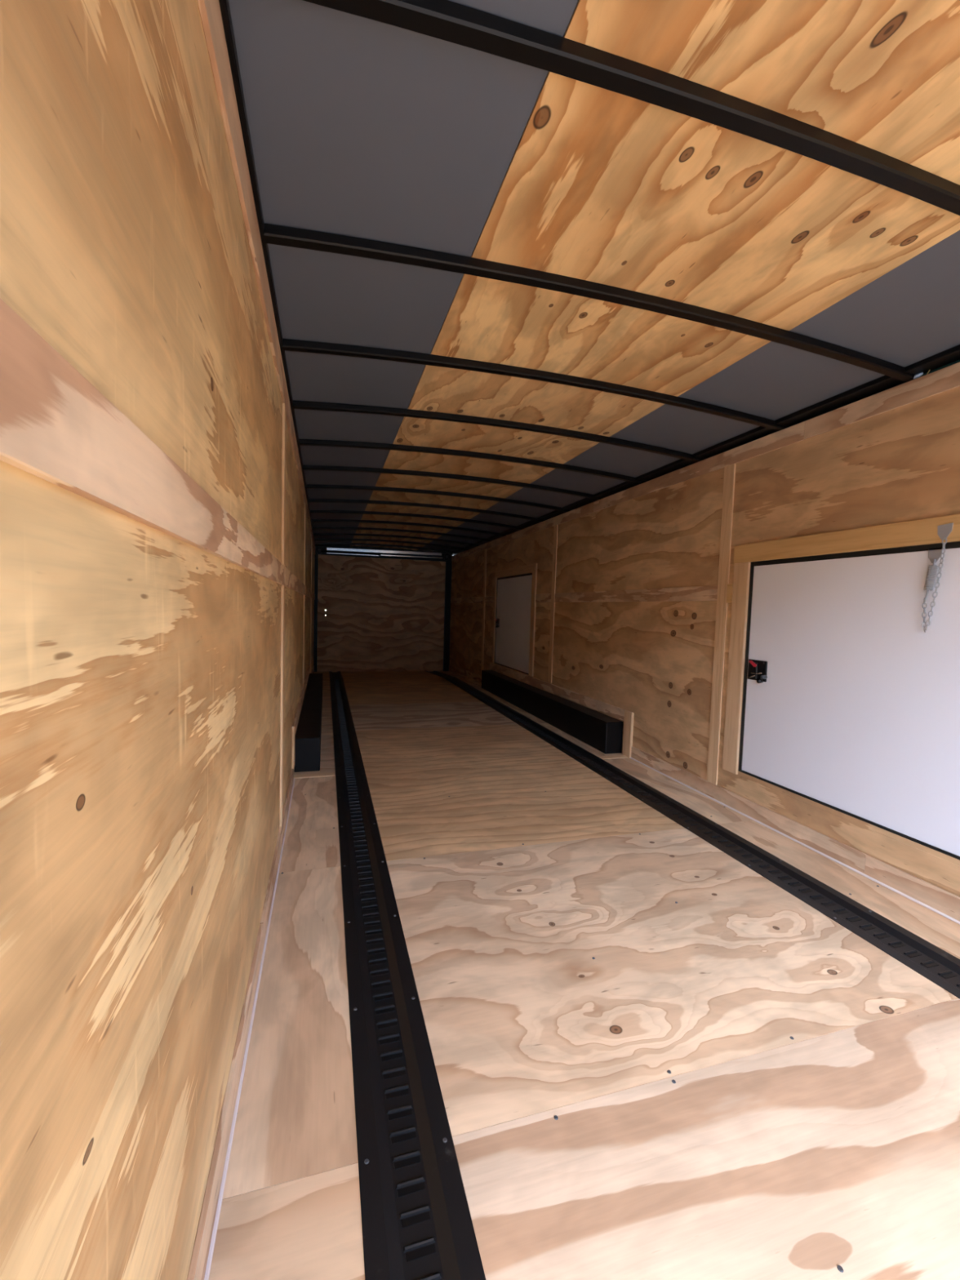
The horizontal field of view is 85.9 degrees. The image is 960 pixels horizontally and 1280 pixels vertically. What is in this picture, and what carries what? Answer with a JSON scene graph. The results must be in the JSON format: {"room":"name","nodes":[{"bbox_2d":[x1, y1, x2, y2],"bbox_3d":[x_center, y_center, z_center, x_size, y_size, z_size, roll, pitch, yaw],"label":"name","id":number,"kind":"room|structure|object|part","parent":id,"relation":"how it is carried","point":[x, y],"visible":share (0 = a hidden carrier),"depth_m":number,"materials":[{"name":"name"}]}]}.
{"room":"cargo space","nodes":[
{"label":"cargo space","id":0,"kind":"room"},
{"bbox_2d":[0,0,315,1279],"bbox_3d":[-1.409,-0.213,3.936,0.089,2.390,10.960,1,4,-17],"label":"wall","id":1,"kind":"structure","parent":0,"point":[157,545],"depth_m":0.52,"materials":[{"name":"brown wood"}]},
{"bbox_3d":[-1.158,0.657,3.198,0.014,0.262,0.080,1,4,-17],"label":"box trim","id":2,"kind":"part","parent":1,"relation":"part of","materials":[{"name":"brown wood"}]},
{"bbox_3d":[-1.673,0.456,4.913,0.010,0.098,3.670,1,4,-17],"label":"box trim","id":3,"kind":"part","parent":1,"relation":"part of","materials":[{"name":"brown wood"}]},
{"bbox_2d":[313,546,453,671],"bbox_3d":[-1.750,-0.539,9.461,2.484,2.300,0.100,1,4,-17],"label":"door","id":4,"kind":"structure","parent":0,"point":[383,613],"depth_m":9.46,"materials":[{"name":"brown wood"}]},
{"bbox_3d":[-2.908,-0.528,9.115,0.067,2.250,0.100,1,4,-17],"label":"frame post","id":5,"kind":"part","parent":4,"relation":"part of","materials":[{"name":"black metal"}]},
{"bbox_2d":[317,546,448,560],"bbox_3d":[-1.721,-1.563,9.334,2.330,0.149,0.126,1,4,-17],"label":"spring","id":6,"kind":"object","parent":4,"relation":"attached to","point":[330,550],"visible":1,"depth_m":9.29,"materials":[{"name":"metal"}]},
{"bbox_3d":[-0.618,-0.501,9.804,0.117,2.250,0.100,1,4,-17],"label":"frame post","id":7,"kind":"part","parent":4,"relation":"part of","materials":[{"name":"black metal"}]},
{"bbox_2d":[204,671,959,1279],"bbox_3d":[-0.234,0.945,4.363,2.580,0.219,10.950,1,4,-17],"label":"floor","id":8,"kind":"structure","parent":0,"point":[654,1059],"depth_m":1.36,"materials":[{"name":"brown wood"}]},
{"bbox_2d":[293,673,322,772],"bbox_3d":[-1.624,0.649,5.014,0.164,0.224,3.370,1,4,-17],"label":"wheel well","id":9,"kind":"object","parent":8,"relation":"on","point":[308,734],"visible":0.94,"depth_m":3.64,"materials":[{"name":"black paint"}]},
{"bbox_2d":[328,671,485,1279],"bbox_3d":[-1.057,0.887,4.076,0.192,0.110,10.860,1,4,-17],"label":"floor track","id":10,"kind":"object","parent":8,"relation":"on","point":[417,1224],"visible":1,"depth_m":1.20,"materials":[{"name":"black metal"}]},
{"bbox_2d":[481,670,623,753],"bbox_3d":[0.577,0.661,5.675,0.154,0.253,3.370,1,4,-17],"label":"wheel well","id":11,"kind":"object","parent":8,"relation":"on","point":[602,732],"visible":1,"depth_m":4.82,"materials":[{"name":"black paint"}]},
{"bbox_2d":[426,671,959,999],"bbox_3d":[0.614,0.907,4.578,0.208,0.110,10.860,1,4,-17],"label":"floor track","id":12,"kind":"object","parent":8,"relation":"on","point":[938,966],"visible":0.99,"depth_m":2.26,"materials":[{"name":"black metal"}]},
{"bbox_2d":[228,0,959,554],"bbox_3d":[-0.168,-1.340,4.231,2.610,0.143,10.960,1,4,-17],"label":"ceiling","id":13,"kind":"structure","parent":0,"point":[362,127],"depth_m":1.39,"materials":[{"name":"brown wood"}]},
{"bbox_2d":[218,0,315,547],"bbox_3d":[-1.354,-1.270,3.849,0.070,0.029,10.900,1,4,-17],"label":"roof rail","id":14,"kind":"object","parent":13,"relation":"attached to","point":[224,4],"visible":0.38,"depth_m":1.17,"materials":[{"name":"black metal"}]},
{"bbox_3d":[-2.298,-1.581,7.985,0.647,0.049,2.410,1,4,-17],"label":"panel","id":15,"kind":"part","parent":13,"relation":"part of","materials":[{"name":"grey metal"}]},
{"bbox_3d":[-1.595,-1.420,5.641,0.647,0.049,2.497,1,4,-17],"label":"panel","id":16,"kind":"part","parent":13,"relation":"part of","materials":[{"name":"grey metal"}]},
{"bbox_3d":[-0.879,-1.255,3.255,0.647,0.049,2.497,1,4,-17],"label":"panel","id":17,"kind":"part","parent":13,"relation":"part of","materials":[{"name":"grey metal"}]},
{"bbox_2d":[315,542,459,553],"bbox_3d":[-1.570,-1.603,8.901,2.520,0.083,0.040,1,4,-17],"label":"bow","id":18,"kind":"object","parent":13,"relation":"attached to","point":[317,544],"visible":0.9,"depth_m":8.86,"materials":[{"name":"black metal"}]},
{"bbox_2d":[315,537,468,550],"bbox_3d":[-1.391,-1.561,8.305,2.520,0.083,0.040,1,4,-17],"label":"bow","id":19,"kind":"object","parent":13,"relation":"attached to","point":[320,539],"visible":0.94,"depth_m":8.26,"materials":[{"name":"black metal"}]},
{"bbox_2d":[313,533,479,546],"bbox_3d":[-1.212,-1.520,7.708,2.520,0.083,0.040,1,4,-17],"label":"bow","id":20,"kind":"object","parent":13,"relation":"attached to","point":[315,534],"visible":0.93,"depth_m":7.66,"materials":[{"name":"black metal"}]},
{"bbox_2d":[312,526,492,542],"bbox_3d":[-1.033,-1.479,7.112,2.520,0.083,0.040,1,4,-17],"label":"bow","id":21,"kind":"object","parent":13,"relation":"attached to","point":[313,527],"visible":0.94,"depth_m":7.07,"materials":[{"name":"black metal"}]},
{"bbox_3d":[-0.020,-1.058,0.390,0.647,0.049,3.497,1,4,-17],"label":"panel","id":22,"kind":"part","parent":13,"relation":"part of","materials":[{"name":"grey metal"}]},
{"bbox_2d":[311,519,506,536],"bbox_3d":[-0.854,-1.438,6.515,2.520,0.083,0.040,1,4,-17],"label":"bow","id":23,"kind":"object","parent":13,"relation":"attached to","point":[313,520],"visible":0.94,"depth_m":6.47,"materials":[{"name":"black metal"}]},
{"bbox_2d":[309,510,524,529],"bbox_3d":[-0.675,-1.397,5.918,2.520,0.083,0.040,1,4,-17],"label":"bow","id":24,"kind":"object","parent":13,"relation":"attached to","point":[311,511],"visible":0.94,"depth_m":5.87,"materials":[{"name":"black metal"}]},
{"bbox_2d":[308,498,545,521],"bbox_3d":[-0.496,-1.356,5.322,2.520,0.083,0.040,1,4,-17],"label":"bow","id":25,"kind":"object","parent":13,"relation":"attached to","point":[324,500],"visible":0.94,"depth_m":5.27,"materials":[{"name":"black metal"}]},
{"bbox_2d":[304,484,570,512],"bbox_3d":[-0.317,-1.315,4.725,2.520,0.083,0.040,1,4,-17],"label":"bow","id":26,"kind":"object","parent":13,"relation":"attached to","point":[308,486],"visible":0.95,"depth_m":4.67,"materials":[{"name":"black metal"}]},
{"bbox_3d":[-0.489,-1.561,8.530,0.713,0.052,2.410,1,4,-17],"label":"panel","id":27,"kind":"part","parent":13,"relation":"part of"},
{"bbox_2d":[302,465,603,500],"bbox_3d":[-0.138,-1.273,4.129,2.520,0.083,0.040,1,4,-17],"label":"bow","id":28,"kind":"object","parent":13,"relation":"attached to","point":[321,468],"visible":0.93,"depth_m":4.07,"materials":[{"name":"black metal"}]},
{"bbox_2d":[297,439,645,484],"bbox_3d":[0.041,-1.232,3.532,2.520,0.083,0.040,1,4,-17],"label":"bow","id":29,"kind":"object","parent":13,"relation":"attached to","point":[301,442],"visible":0.95,"depth_m":3.47,"materials":[{"name":"black metal"}]},
{"bbox_2d":[290,400,704,462],"bbox_3d":[0.220,-1.191,2.936,2.520,0.083,0.040,1,4,-17],"label":"bow","id":30,"kind":"object","parent":13,"relation":"attached to","point":[305,405],"visible":0.92,"depth_m":2.86,"materials":[{"name":"black metal"}]},
{"bbox_3d":[0.215,-1.400,6.185,0.713,0.052,2.497,1,4,-17],"label":"panel","id":31,"kind":"part","parent":13,"relation":"part of","materials":[{"name":"grey metal"}]},
{"bbox_2d":[280,338,788,431],"bbox_3d":[0.399,-1.150,2.339,2.520,0.083,0.040,1,4,-17],"label":"bow","id":32,"kind":"object","parent":13,"relation":"attached to","point":[295,345],"visible":0.92,"depth_m":2.25,"materials":[{"name":"black metal"}]},
{"bbox_2d":[260,223,914,382],"bbox_3d":[0.578,-1.109,1.742,2.520,0.083,0.040,1,4,-17],"label":"bow","id":33,"kind":"object","parent":13,"relation":"attached to","point":[274,234],"visible":0.94,"depth_m":1.63,"materials":[{"name":"black metal"}]},
{"bbox_2d":[302,0,959,215],"bbox_3d":[0.757,-1.068,1.146,2.520,0.083,0.040,1,4,-17],"label":"bow","id":34,"kind":"object","parent":13,"relation":"attached to","point":[447,20],"visible":1,"depth_m":1.00,"materials":[{"name":"black metal"}]},
{"bbox_3d":[0.931,-1.235,3.799,0.713,0.052,2.497,1,4,-17],"label":"panel","id":35,"kind":"part","parent":13,"relation":"part of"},
{"bbox_2d":[448,344,959,555],"bbox_3d":[1.011,-1.252,4.559,0.120,0.022,10.900,1,4,-17],"label":"roof rail","id":36,"kind":"object","parent":13,"relation":"attached to","point":[883,383],"visible":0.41,"depth_m":2.64,"materials":[{"name":"black metal"}]},
{"bbox_2d":[751,359,959,441],"bbox_3d":[1.781,-1.054,2.031,0.012,0.022,1.800,1,4,-17],"label":"cable","id":37,"kind":"object","parent":36,"relation":"attached to","point":[957,361],"visible":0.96,"depth_m":2.01,"materials":[{"name":"black plastic"}]},
{"bbox_3d":[1.790,-1.038,0.935,0.713,0.052,3.497,1,4,-17],"label":"panel","id":38,"kind":"part","parent":13,"relation":"part of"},
{"bbox_2d":[448,361,959,921],"bbox_3d":[1.001,-0.184,4.661,0.097,2.390,10.960,1,4,-17],"label":"wall","id":39,"kind":"structure","parent":0,"point":[634,584],"depth_m":3.30,"materials":[{"name":"brown wood"}]},
{"bbox_2d":[492,563,537,676],"bbox_3d":[0.419,-0.271,6.526,0.080,1.276,1.470,1,4,-17],"label":"door","id":40,"kind":"structure","parent":39,"relation":"in","point":[514,596],"depth_m":6.43,"materials":[{"name":"white metal"}]},
{"bbox_3d":[0.656,0.484,5.672,0.010,0.090,3.598,1,4,-17],"label":"box trim","id":41,"kind":"part","parent":39,"relation":"part of","materials":[{"name":"brown wood"}]},
{"bbox_3d":[1.150,0.731,4.001,0.022,0.352,0.098,1,4,-17],"label":"box trim","id":42,"kind":"part","parent":39,"relation":"part of","materials":[{"name":"brown wood"}]},
{"bbox_2d":[722,513,959,895],"bbox_3d":[1.684,0.214,2.302,0.080,1.417,1.506,1,4,-17],"label":"door","id":43,"kind":"structure","parent":39,"relation":"in","point":[848,706],"depth_m":2.31,"materials":[{"name":"white metal"}]},
{"bbox_3d":[1.502,0.131,2.833,0.009,0.034,0.052,1,4,-17],"label":"latch lever","id":44,"kind":"part","parent":43,"relation":"part of","materials":[{"name":"red plastic"}]},
{"bbox_2d":[921,522,953,632],"bbox_3d":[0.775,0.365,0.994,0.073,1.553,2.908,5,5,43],"label":"chain","id":45,"kind":"object","parent":43,"relation":"attached to","point":[944,531],"visible":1,"depth_m":2.00,"materials":[{"name":"metal"}]},
{"bbox_2d":[913,372,923,378],"bbox_3d":[1.759,-1.062,2.070,0.017,0.018,0.036,1,4,-17],"label":"plug","id":46,"kind":"object","parent":39,"relation":"on","point":[918,375],"visible":1,"depth_m":2.06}
]}

